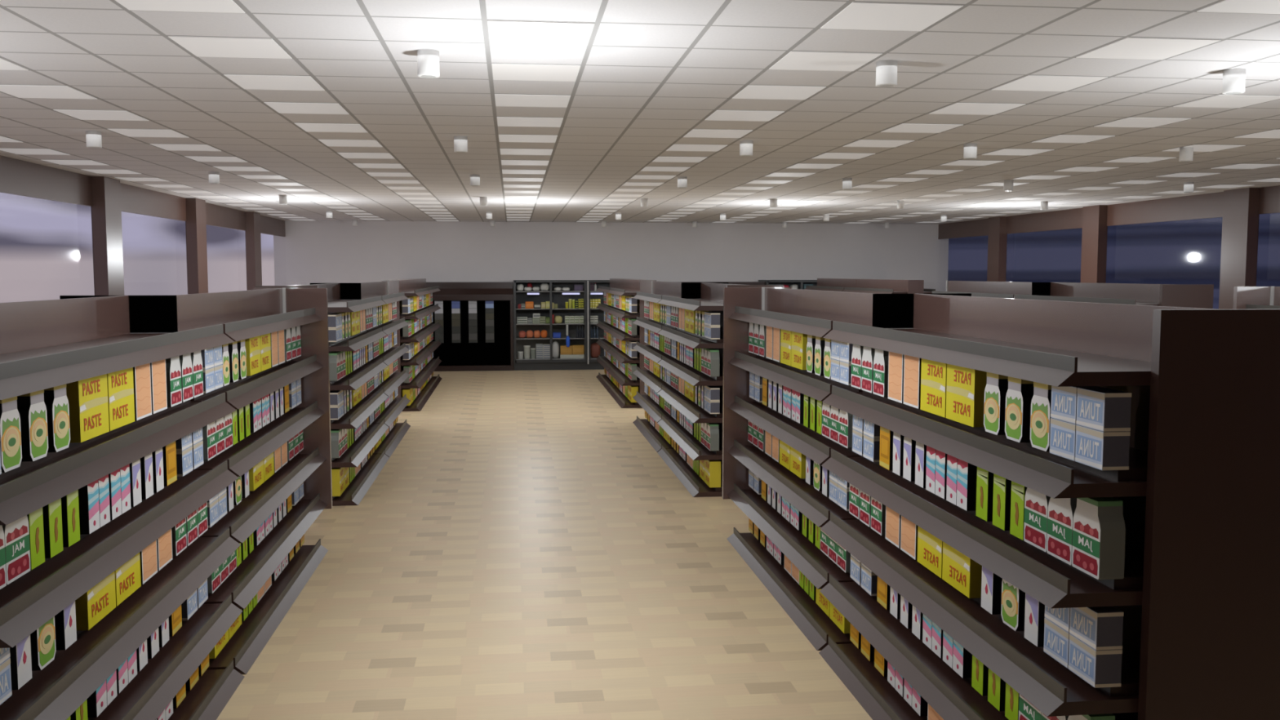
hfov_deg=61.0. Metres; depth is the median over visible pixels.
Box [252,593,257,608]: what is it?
carton
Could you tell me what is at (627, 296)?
pickle jar
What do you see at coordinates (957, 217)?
recessed light
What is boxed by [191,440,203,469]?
tin
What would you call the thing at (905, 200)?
recessed light
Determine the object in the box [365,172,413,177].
recessed light
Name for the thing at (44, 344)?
shelf
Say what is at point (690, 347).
carton
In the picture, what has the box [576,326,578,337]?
bottle
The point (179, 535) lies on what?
carton
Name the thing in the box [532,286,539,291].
bag
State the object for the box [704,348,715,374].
bottle
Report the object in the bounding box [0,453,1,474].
tin
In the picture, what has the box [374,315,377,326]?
tin
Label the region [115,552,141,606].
carton
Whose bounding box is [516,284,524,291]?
bag
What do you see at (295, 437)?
bottle
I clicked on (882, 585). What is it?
print
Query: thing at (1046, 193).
recessed light
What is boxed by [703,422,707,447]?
bottle
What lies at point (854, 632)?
print
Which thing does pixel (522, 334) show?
bag
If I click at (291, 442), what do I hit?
carton
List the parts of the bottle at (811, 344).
lid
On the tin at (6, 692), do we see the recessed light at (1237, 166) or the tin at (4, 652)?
the tin at (4, 652)
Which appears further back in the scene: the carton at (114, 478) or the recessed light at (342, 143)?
the recessed light at (342, 143)
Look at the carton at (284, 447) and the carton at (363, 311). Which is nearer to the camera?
the carton at (284, 447)
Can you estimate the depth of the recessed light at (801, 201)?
20.24 m
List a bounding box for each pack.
[535,343,542,358]
[542,343,550,358]
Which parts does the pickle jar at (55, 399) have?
lid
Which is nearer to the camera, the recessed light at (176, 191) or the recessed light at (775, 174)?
the recessed light at (775, 174)
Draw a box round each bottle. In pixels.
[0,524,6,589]
[1,515,31,585]
[165,355,182,407]
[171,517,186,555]
[179,352,193,402]
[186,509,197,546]
[191,350,203,398]
[196,502,208,537]
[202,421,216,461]
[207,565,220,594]
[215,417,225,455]
[220,557,228,584]
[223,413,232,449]
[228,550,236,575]
[284,328,291,361]
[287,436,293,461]
[289,326,296,359]
[293,433,298,456]
[295,325,301,357]
[298,430,303,452]
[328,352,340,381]
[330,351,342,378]
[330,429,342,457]
[341,428,344,454]
[342,351,346,377]
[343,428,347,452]
[364,308,368,329]
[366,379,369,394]
[368,308,370,328]
[369,307,372,328]
[369,378,371,392]
[371,377,373,391]
[372,341,375,358]
[373,408,376,419]
[375,340,377,356]
[376,406,378,417]
[377,339,378,355]
[391,302,394,319]
[392,361,395,373]
[393,302,395,319]
[395,302,396,318]
[402,320,409,337]
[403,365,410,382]
[418,296,420,309]
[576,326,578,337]
[578,326,581,337]
[581,326,583,337]
[590,326,592,337]
[593,326,595,337]
[595,326,598,337]
[627,318,629,333]
[627,363,629,377]
[630,319,636,335]
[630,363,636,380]
[644,300,645,317]
[645,300,647,317]
[647,301,649,318]
[647,357,649,370]
[664,336,666,353]
[666,337,668,354]
[666,400,668,413]
[668,337,671,355]
[668,403,671,415]
[671,306,673,326]
[671,372,673,387]
[673,306,675,327]
[673,373,675,389]
[675,306,679,328]
[675,375,678,391]
[701,348,704,373]
[701,422,704,444]
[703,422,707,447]
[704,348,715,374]
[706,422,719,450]
[707,349,719,376]
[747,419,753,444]
[748,322,754,353]
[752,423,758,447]
[753,323,759,355]
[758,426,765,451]
[759,324,766,357]
[820,527,828,556]
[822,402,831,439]
[828,535,837,564]
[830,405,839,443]
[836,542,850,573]
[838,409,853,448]
[851,343,863,389]
[861,346,875,393]
[872,348,888,397]
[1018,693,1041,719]
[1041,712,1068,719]
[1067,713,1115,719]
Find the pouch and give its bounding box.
[565,335,569,346]
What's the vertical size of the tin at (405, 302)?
0.144 m
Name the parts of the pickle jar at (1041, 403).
lid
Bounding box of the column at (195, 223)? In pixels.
[185,197,208,293]
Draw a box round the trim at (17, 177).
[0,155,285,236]
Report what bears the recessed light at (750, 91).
in the ceiling
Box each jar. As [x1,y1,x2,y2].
[0,395,22,472]
[17,389,48,462]
[30,616,56,671]
[44,383,70,452]
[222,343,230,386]
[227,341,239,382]
[232,475,241,505]
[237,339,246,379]
[335,312,344,339]
[339,311,350,337]
[343,312,347,337]
[345,390,349,412]
[376,306,377,325]
[377,306,380,324]
[379,305,382,324]
[379,371,381,384]
[410,297,412,312]
[411,342,413,356]
[626,296,628,311]
[626,340,628,355]
[660,303,662,323]
[662,304,665,323]
[662,367,664,381]
[664,304,666,324]
[695,311,698,334]
[697,311,708,335]
[697,386,702,406]
[702,311,704,337]
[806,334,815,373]
[813,461,822,491]
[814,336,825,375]
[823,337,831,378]
[848,483,859,519]
[859,489,871,527]
[871,497,885,535]
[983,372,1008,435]
[1000,578,1025,631]
[1004,376,1033,442]
[1023,487,1050,552]
[1030,382,1051,451]
[1046,497,1076,565]
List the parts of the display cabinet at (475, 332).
good panel, good panel, good panel, good panel, good panel, good panel, good panel, good panel, good panel, good panel, good panel, good panel, good panel, good panel, good panel, good panel, good panel, good panel, good panel, good panel, good panel, good panel, good panel, good panel, good panel, good panel, good panel, good panel, post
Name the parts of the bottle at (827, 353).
lid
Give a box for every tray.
[559,353,584,358]
[564,315,569,323]
[569,315,574,323]
[574,315,578,323]
[578,315,583,323]
[590,315,594,323]
[594,315,598,323]
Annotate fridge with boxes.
[758,280,817,289]
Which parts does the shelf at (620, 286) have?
shelf, shelf, shelf, shelf, shelf, shelf, panel, shelf, shelf, shelf, shelf, shelf, shelf, panel, panel, panel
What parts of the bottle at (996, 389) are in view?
lid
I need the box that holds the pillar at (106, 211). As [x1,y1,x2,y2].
[90,176,124,295]
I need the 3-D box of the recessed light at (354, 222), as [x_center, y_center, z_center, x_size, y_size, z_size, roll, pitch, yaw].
[-7.176,-3.454,27.363,0.132,0.152,0.132,-1,5,-7]
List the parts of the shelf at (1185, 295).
panel, divider panel, shelf, panel, panel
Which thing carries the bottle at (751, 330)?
on the shelf at (1197, 595)
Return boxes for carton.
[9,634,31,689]
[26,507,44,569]
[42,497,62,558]
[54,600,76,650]
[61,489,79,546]
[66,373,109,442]
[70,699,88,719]
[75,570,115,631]
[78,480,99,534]
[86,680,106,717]
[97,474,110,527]
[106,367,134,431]
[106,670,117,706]
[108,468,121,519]
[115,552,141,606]
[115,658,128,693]
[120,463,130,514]
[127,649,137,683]
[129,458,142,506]
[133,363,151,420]
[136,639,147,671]
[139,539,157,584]
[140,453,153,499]
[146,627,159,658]
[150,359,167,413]
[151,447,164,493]
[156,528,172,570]
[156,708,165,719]
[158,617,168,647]
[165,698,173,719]
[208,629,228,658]
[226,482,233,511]
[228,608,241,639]
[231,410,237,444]
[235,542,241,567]
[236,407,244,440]
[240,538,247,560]
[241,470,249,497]
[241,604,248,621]
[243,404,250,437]
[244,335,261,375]
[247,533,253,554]
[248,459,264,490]
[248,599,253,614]
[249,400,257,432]
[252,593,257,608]
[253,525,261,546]
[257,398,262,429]
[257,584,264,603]
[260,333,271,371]
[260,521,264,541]
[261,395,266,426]
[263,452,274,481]
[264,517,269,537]
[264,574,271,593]
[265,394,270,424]
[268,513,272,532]
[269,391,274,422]
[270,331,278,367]
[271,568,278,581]
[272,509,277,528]
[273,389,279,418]
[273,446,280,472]
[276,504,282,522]
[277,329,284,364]
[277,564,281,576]
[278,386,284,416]
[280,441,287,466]
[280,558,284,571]
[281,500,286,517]
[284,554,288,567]
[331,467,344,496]
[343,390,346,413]
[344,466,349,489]
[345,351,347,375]
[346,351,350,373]
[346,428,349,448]
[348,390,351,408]
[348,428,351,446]
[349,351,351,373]
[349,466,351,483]
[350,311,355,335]
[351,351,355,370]
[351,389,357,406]
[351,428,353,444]
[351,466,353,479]
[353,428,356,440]
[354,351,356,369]
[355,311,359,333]
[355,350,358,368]
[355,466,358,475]
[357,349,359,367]
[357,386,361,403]
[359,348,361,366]
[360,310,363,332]
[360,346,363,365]
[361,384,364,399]
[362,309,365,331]
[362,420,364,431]
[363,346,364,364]
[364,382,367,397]
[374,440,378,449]
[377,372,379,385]
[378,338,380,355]
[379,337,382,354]
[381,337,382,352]
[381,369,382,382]
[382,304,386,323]
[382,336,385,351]
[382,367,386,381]
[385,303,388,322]
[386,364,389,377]
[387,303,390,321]
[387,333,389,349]
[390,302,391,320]
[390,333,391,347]
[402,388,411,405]
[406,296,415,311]
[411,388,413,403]
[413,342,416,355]
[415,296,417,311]
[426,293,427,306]
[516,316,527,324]
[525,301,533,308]
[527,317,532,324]
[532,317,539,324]
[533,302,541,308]
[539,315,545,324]
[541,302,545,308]
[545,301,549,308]
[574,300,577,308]
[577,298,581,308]
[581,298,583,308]
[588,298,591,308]
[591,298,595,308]
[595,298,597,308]
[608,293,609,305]
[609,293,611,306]
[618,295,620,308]
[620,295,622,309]
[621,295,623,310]
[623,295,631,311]
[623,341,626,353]
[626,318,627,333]
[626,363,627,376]
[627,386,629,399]
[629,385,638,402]
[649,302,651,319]
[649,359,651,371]
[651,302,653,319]
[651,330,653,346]
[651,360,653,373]
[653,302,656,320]
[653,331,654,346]
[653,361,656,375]
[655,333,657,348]
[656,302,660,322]
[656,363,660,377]
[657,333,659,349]
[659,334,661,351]
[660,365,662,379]
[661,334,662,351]
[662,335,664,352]
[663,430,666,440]
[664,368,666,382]
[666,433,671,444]
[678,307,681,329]
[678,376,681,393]
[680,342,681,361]
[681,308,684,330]
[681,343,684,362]
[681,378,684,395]
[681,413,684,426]
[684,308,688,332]
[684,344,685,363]
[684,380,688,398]
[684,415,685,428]
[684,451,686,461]
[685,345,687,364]
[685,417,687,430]
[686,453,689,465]
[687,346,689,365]
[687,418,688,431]
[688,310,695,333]
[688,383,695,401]
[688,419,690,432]
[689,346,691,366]
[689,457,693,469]
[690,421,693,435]
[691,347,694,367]
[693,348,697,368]
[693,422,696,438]
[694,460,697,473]
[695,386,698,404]
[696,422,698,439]
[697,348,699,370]
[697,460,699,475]
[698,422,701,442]
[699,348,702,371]
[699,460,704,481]
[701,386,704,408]
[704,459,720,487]
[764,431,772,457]
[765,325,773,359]
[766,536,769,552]
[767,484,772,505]
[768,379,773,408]
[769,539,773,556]
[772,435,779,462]
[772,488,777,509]
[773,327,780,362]
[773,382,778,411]
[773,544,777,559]
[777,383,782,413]
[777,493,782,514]
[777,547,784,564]
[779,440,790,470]
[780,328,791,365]
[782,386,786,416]
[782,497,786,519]
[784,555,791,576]
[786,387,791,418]
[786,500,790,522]
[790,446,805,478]
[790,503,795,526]
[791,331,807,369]
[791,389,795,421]
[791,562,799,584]
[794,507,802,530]
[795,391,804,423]
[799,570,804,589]
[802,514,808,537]
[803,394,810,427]
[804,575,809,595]
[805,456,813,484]
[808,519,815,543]
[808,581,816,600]
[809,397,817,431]
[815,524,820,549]
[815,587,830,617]
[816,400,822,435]
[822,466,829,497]
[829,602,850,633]
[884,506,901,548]
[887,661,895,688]
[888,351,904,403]
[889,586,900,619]
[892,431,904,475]
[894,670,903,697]
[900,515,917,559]
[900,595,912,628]
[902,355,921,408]
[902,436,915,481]
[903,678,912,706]
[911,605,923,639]
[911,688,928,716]
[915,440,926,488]
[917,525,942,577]
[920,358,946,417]
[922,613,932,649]
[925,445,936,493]
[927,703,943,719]
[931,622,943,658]
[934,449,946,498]
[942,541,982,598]
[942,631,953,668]
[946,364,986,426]
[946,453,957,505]
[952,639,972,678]
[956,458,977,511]
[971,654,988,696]
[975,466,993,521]
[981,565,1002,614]
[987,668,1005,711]
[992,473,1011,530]
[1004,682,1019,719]
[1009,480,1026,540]
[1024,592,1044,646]
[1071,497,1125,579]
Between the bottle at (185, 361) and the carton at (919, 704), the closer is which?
the carton at (919, 704)
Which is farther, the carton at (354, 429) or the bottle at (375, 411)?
the bottle at (375, 411)
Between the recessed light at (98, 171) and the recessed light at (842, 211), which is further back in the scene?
the recessed light at (842, 211)
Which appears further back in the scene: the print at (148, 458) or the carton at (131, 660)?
the print at (148, 458)
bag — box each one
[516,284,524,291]
[518,330,525,337]
[524,286,532,291]
[526,329,533,337]
[527,282,532,290]
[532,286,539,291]
[533,329,540,337]
[540,283,548,290]
[540,329,546,337]
[552,340,559,358]
[554,286,561,290]
[554,315,562,323]
[561,287,569,290]
[590,342,600,357]
[790,284,798,288]
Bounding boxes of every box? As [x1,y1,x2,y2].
[162,440,177,486]
[168,604,182,636]
[173,684,186,708]
[185,667,199,690]
[198,653,208,676]
[283,384,288,413]
[285,494,292,513]
[288,547,293,561]
[293,540,299,553]
[299,533,304,546]
[364,345,367,363]
[366,416,368,427]
[391,332,393,346]
[533,313,539,317]
[545,316,550,324]
[551,314,554,324]
[552,332,560,337]
[560,345,572,354]
[572,344,583,354]
[573,284,582,291]
[590,282,593,290]
[648,329,650,345]
[648,386,650,396]
[673,440,676,450]
[676,409,679,422]
[676,443,679,453]
[677,342,679,359]
[748,517,754,533]
[754,524,759,540]
[760,529,766,547]
[761,480,767,501]
[762,377,768,406]
[803,284,813,289]
[849,623,861,648]
[861,634,874,661]
[874,648,887,676]
[876,576,890,609]
[879,426,893,470]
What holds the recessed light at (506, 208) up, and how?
in the ceiling
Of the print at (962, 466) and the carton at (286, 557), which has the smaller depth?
the print at (962, 466)
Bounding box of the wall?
[273,220,948,367]
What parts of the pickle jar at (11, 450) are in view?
lid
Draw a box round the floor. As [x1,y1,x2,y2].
[216,367,872,719]
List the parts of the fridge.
door, door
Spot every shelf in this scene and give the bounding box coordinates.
[0,288,332,719]
[254,280,410,506]
[381,278,441,411]
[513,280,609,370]
[515,290,603,292]
[515,307,599,309]
[515,322,597,324]
[515,336,604,339]
[516,355,605,359]
[595,278,656,408]
[632,280,783,497]
[722,287,1279,719]
[804,278,935,293]
[932,280,1213,308]
[1232,286,1279,309]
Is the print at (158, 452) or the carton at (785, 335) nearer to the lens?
the print at (158, 452)
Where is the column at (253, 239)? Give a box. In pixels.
[244,211,262,290]
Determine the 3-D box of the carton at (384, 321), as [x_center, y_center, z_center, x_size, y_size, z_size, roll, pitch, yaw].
[-3.804,-0.685,15.908,0.127,0.292,0.335,-1,5,-7]
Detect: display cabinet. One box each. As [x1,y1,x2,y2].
[426,281,513,371]
[673,281,764,284]
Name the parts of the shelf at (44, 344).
panel, shelf, shelf, divider panel, shelf, shelf, shelf, shelf, shelf, panel, shelf, shelf, shelf, shelf, shelf, shelf, panel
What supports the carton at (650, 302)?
on the shelf at (695, 296)
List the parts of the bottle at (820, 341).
lid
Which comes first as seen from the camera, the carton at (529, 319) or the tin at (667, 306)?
the tin at (667, 306)
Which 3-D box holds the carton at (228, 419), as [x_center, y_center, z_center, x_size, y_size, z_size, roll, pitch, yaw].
[-2.758,0.433,7.156,0.102,0.294,0.200,-1,5,-7]
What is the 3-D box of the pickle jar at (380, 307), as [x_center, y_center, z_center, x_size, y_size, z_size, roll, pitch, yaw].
[-3.749,-0.655,15.553,0.104,0.288,0.166,-1,5,-7]
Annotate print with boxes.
[17,635,29,666]
[29,507,42,553]
[48,498,61,542]
[64,601,74,627]
[66,489,78,531]
[80,395,107,413]
[80,702,83,719]
[87,480,99,525]
[87,573,115,602]
[96,680,106,706]
[106,670,116,696]
[109,388,133,404]
[110,468,120,511]
[115,554,140,580]
[118,658,127,684]
[132,458,140,489]
[139,642,144,653]
[144,453,152,482]
[151,631,156,639]
[155,447,162,475]
[161,620,166,630]
[166,440,177,484]
[172,605,182,635]
[176,684,186,706]
[190,668,199,689]
[201,654,208,675]
[228,482,232,498]
[232,410,236,435]
[239,407,243,431]
[244,471,248,485]
[245,404,249,427]
[249,349,260,358]
[253,400,257,427]
[253,460,263,473]
[256,525,260,540]
[261,346,271,354]
[265,517,269,531]
[265,576,271,591]
[269,513,272,527]
[270,391,273,409]
[275,389,278,406]
[280,386,283,405]
[287,494,292,511]
[289,548,293,560]
[364,382,366,395]
[365,345,367,362]
[388,303,390,320]
[526,303,533,306]
[553,333,559,337]
[561,348,571,352]
[573,347,582,352]
[574,286,582,289]
[651,302,653,319]
[677,342,679,359]
[678,376,680,391]
[679,307,681,328]
[681,308,684,328]
[691,347,693,364]
[748,519,752,533]
[754,524,758,539]
[760,530,764,546]
[761,480,765,500]
[762,377,766,405]
[768,379,771,398]
[773,382,776,399]
[777,547,781,559]
[778,383,782,404]
[779,443,789,453]
[780,328,791,350]
[786,500,789,517]
[790,450,801,462]
[790,503,794,521]
[791,331,802,353]
[794,507,799,525]
[795,391,799,419]
[804,396,808,420]
[805,456,809,472]
[810,399,814,423]
[817,401,822,426]
[822,466,826,484]
[849,624,857,647]
[861,635,869,660]
[874,649,884,675]
[876,577,886,608]
[879,426,889,469]
[887,661,894,680]
[892,589,897,603]
[893,431,900,460]
[895,670,902,688]
[902,598,907,613]
[903,436,911,466]
[903,678,911,698]
[911,688,920,707]
[915,441,923,471]
[915,608,919,623]
[917,531,942,553]
[920,358,946,393]
[932,622,941,649]
[935,449,945,492]
[942,547,969,573]
[946,364,974,400]
[952,639,963,669]
[956,458,968,503]
[975,658,978,680]
[977,469,987,508]
[982,565,992,595]
[991,672,995,696]
[993,476,1004,516]
[1009,687,1013,711]
[1011,484,1023,526]
[1025,593,1038,626]
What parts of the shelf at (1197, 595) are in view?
panel, shelf, shelf, shelf, shelf, shelf, shelf, panel, shelf, shelf, shelf, divider panel, shelf, shelf, shelf, shelf, panel, panel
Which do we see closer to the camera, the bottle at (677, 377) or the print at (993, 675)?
the print at (993, 675)
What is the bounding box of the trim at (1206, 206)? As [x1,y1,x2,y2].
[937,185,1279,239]
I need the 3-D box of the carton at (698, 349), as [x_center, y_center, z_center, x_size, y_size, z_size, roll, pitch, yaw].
[0.734,-0.025,12.913,0.101,0.288,0.123,-1,5,-7]
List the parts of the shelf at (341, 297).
panel, panel, divider panel, shelf, shelf, shelf, shelf, shelf, shelf, panel, shelf, shelf, shelf, shelf, shelf, shelf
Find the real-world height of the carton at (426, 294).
0.292 m
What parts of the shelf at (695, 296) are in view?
shelf, shelf, shelf, shelf, shelf, shelf, panel, shelf, shelf, shelf, shelf, shelf, shelf, divider panel, panel, panel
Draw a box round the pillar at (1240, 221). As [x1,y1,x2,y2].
[1218,187,1259,309]
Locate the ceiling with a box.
[0,0,1279,224]
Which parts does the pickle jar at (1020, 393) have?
lid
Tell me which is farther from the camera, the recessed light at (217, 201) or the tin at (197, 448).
the recessed light at (217, 201)
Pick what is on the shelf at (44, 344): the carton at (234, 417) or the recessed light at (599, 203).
the carton at (234, 417)
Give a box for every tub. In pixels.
[568,298,571,308]
[572,299,574,308]
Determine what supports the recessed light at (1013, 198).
in the ceiling
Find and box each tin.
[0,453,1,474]
[0,648,10,664]
[0,657,12,705]
[175,432,192,451]
[176,445,193,476]
[181,589,197,620]
[191,427,203,444]
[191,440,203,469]
[196,578,208,608]
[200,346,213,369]
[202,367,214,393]
[207,493,217,504]
[207,497,218,528]
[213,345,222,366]
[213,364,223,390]
[217,487,226,497]
[217,492,226,519]
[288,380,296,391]
[288,389,296,408]
[291,487,298,506]
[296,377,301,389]
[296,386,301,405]
[298,482,303,500]
[328,314,338,328]
[328,327,339,342]
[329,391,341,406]
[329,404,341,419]
[330,313,342,327]
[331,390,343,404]
[338,326,342,340]
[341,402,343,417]
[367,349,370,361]
[368,413,372,425]
[370,348,373,359]
[372,306,374,316]
[372,315,374,327]
[373,377,376,389]
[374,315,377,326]
[394,388,396,398]
[402,297,408,305]
[402,305,408,313]
[402,342,409,351]
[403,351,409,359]
[630,297,636,304]
[630,304,637,312]
[630,341,636,350]
[630,349,637,357]
[666,305,668,315]
[666,314,668,324]
[666,373,668,383]
[668,305,671,315]
[668,315,671,325]
[668,373,671,385]
[671,405,673,417]
[673,340,677,347]
[673,346,677,358]
[673,408,676,420]
[703,385,715,398]
[703,397,706,411]
[704,311,715,324]
[704,324,707,337]
[706,386,719,400]
[706,399,719,413]
[707,312,719,326]
[707,325,719,339]
[748,470,754,489]
[749,371,755,383]
[749,382,755,399]
[753,475,761,494]
[754,373,762,386]
[754,384,762,402]
[829,471,838,483]
[829,478,838,504]
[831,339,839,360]
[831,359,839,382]
[837,476,849,488]
[837,484,849,511]
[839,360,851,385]
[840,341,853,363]
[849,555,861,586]
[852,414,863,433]
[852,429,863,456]
[861,562,873,573]
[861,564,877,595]
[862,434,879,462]
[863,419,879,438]
[1043,617,1069,668]
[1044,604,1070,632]
[1049,417,1075,461]
[1050,385,1102,424]
[1068,633,1122,688]
[1069,606,1124,650]
[1075,387,1131,431]
[1075,424,1130,470]
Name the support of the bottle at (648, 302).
on the shelf at (695, 296)
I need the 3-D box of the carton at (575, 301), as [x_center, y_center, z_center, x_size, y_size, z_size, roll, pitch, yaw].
[-1.647,-1.448,28.229,0.078,0.212,0.253,-1,5,-7]
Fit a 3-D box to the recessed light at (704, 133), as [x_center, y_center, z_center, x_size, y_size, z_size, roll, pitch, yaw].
[0.741,-2.171,10.436,0.568,0.004,0.576,-1,5,-7]
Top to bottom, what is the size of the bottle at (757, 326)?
0.294 m
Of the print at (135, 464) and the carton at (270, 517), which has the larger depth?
the carton at (270, 517)
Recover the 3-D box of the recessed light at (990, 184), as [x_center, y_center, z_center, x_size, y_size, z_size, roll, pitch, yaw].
[5.475,-2.650,16.409,0.568,0.004,0.576,-1,5,-7]
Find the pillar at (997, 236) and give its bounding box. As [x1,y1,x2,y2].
[986,216,1007,281]
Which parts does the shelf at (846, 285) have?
shelf, panel, panel, shelf, panel, panel, shelf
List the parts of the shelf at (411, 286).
panel, panel, panel, shelf, shelf, shelf, shelf, shelf, shelf, panel, shelf, shelf, shelf, shelf, shelf, shelf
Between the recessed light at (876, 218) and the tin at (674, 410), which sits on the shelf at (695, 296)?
the tin at (674, 410)
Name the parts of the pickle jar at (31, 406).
lid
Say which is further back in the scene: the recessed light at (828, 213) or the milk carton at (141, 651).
the recessed light at (828, 213)
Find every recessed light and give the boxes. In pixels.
[0,57,28,70]
[0,84,97,99]
[0,136,22,142]
[0,148,70,155]
[42,160,109,165]
[53,109,149,120]
[80,168,140,173]
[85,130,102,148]
[107,128,189,137]
[114,177,168,181]
[115,0,244,13]
[144,184,192,187]
[150,143,221,151]
[168,35,292,58]
[168,190,213,193]
[184,155,248,162]
[190,195,232,198]
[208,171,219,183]
[209,200,247,202]
[213,166,269,171]
[223,74,324,90]
[226,204,262,206]
[236,174,287,178]
[243,208,275,209]
[257,182,304,186]
[257,211,287,213]
[263,102,349,114]
[267,213,296,215]
[275,188,318,191]
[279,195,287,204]
[280,217,305,217]
[289,193,329,196]
[294,123,367,132]
[303,198,339,200]
[317,203,349,204]
[318,139,382,146]
[325,210,332,217]
[326,206,359,208]
[335,209,366,212]
[337,152,395,159]
[344,213,373,214]
[351,215,378,217]
[351,219,357,226]
[352,163,404,168]
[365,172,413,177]
[377,179,420,183]
[386,186,426,190]
[395,191,431,195]
[403,197,436,199]
[408,201,440,204]
[414,205,444,207]
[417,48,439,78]
[419,208,448,210]
[424,212,451,213]
[427,214,453,216]
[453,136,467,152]
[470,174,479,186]
[480,196,487,205]
[485,212,492,218]
[487,20,594,45]
[489,220,494,226]
[491,63,580,81]
[494,93,570,107]
[497,116,563,127]
[498,134,557,142]
[499,148,552,155]
[501,160,549,165]
[502,169,546,173]
[502,177,543,181]
[503,184,541,187]
[503,190,538,193]
[504,195,537,198]
[505,200,535,202]
[505,204,534,206]
[506,208,533,209]
[506,211,532,213]
[506,213,531,215]
[576,220,598,222]
[582,216,607,217]
[586,213,612,214]
[590,209,616,212]
[593,206,622,208]
[598,203,629,204]
[601,221,606,226]
[603,198,635,201]
[608,194,644,196]
[614,188,653,191]
[615,213,621,219]
[622,182,663,186]
[631,174,675,179]
[640,166,689,171]
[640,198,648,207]
[652,156,706,162]
[661,214,685,216]
[666,144,727,151]
[666,212,695,213]
[675,208,705,210]
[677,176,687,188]
[683,128,752,137]
[684,205,715,207]
[692,221,697,227]
[693,201,728,204]
[703,197,740,199]
[705,110,784,121]
[711,221,734,222]
[716,192,755,195]
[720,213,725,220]
[731,186,773,190]
[731,217,755,218]
[732,84,826,99]
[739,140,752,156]
[741,213,766,215]
[746,180,792,183]
[751,211,781,213]
[764,208,795,209]
[765,172,815,177]
[768,51,882,71]
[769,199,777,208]
[777,204,809,206]
[782,222,786,227]
[786,163,842,168]
[793,200,827,202]
[797,218,822,219]
[808,195,849,198]
[812,152,875,159]
[820,1,963,31]
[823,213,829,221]
[824,213,853,214]
[828,190,871,193]
[837,210,868,212]
[842,139,914,147]
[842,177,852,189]
[843,222,870,223]
[852,184,896,187]
[854,206,887,208]
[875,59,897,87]
[875,203,911,205]
[875,217,900,219]
[877,177,928,182]
[880,123,962,133]
[884,222,889,228]
[892,215,917,217]
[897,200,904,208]
[898,199,934,201]
[906,169,961,174]
[908,212,941,213]
[916,221,939,222]
[919,194,963,196]
[929,102,1025,115]
[930,208,963,211]
[940,160,1004,165]
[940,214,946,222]
[946,188,991,191]
[952,205,987,208]
[956,217,981,218]
[963,143,977,159]
[973,201,1015,204]
[976,213,1002,215]
[977,182,1029,186]
[981,148,1054,155]
[991,75,1107,91]
[995,211,1030,213]
[1001,197,1045,199]
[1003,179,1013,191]
[1013,175,1071,179]
[1022,208,1057,209]
[1032,134,1115,142]
[1034,192,1080,195]
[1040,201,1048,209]
[1048,204,1085,206]
[1054,166,1118,172]
[1068,186,1121,190]
[1075,37,1221,59]
[1080,200,1119,202]
[1094,117,1191,127]
[1102,156,1175,162]
[1110,180,1167,184]
[1114,195,1161,198]
[1153,191,1203,193]
[1155,173,1220,177]
[1163,144,1245,151]
[1173,94,1279,107]
[1178,146,1193,162]
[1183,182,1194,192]
[1196,0,1279,13]
[1199,184,1252,188]
[1210,164,1279,168]
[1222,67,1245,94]
[1234,129,1279,138]
[1247,177,1279,182]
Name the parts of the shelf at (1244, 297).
panel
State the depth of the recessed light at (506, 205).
21.46 m
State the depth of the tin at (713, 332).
12.05 m
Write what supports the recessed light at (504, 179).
in the ceiling
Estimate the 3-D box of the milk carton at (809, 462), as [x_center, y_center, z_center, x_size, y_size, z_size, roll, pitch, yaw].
[1.302,0.779,8.112,0.101,0.285,0.120,-1,5,-7]
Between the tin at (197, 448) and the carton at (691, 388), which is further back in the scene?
the carton at (691, 388)
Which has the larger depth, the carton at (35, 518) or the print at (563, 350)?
the print at (563, 350)
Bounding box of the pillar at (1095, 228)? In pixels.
[1080,204,1107,283]
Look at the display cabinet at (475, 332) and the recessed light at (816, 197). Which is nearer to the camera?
the recessed light at (816, 197)
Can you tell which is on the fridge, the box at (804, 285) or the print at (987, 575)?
the box at (804, 285)
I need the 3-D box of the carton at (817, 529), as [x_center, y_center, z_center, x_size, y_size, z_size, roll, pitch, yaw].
[1.334,1.214,7.870,0.101,0.288,0.123,-1,5,-7]
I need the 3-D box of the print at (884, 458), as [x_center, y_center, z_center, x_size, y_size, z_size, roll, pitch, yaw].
[1.446,0.519,6.429,0.001,0.231,0.167,-1,5,-7]
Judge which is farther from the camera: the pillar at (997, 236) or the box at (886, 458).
the pillar at (997, 236)
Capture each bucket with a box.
[517,351,523,359]
[523,345,530,359]
[530,347,535,359]

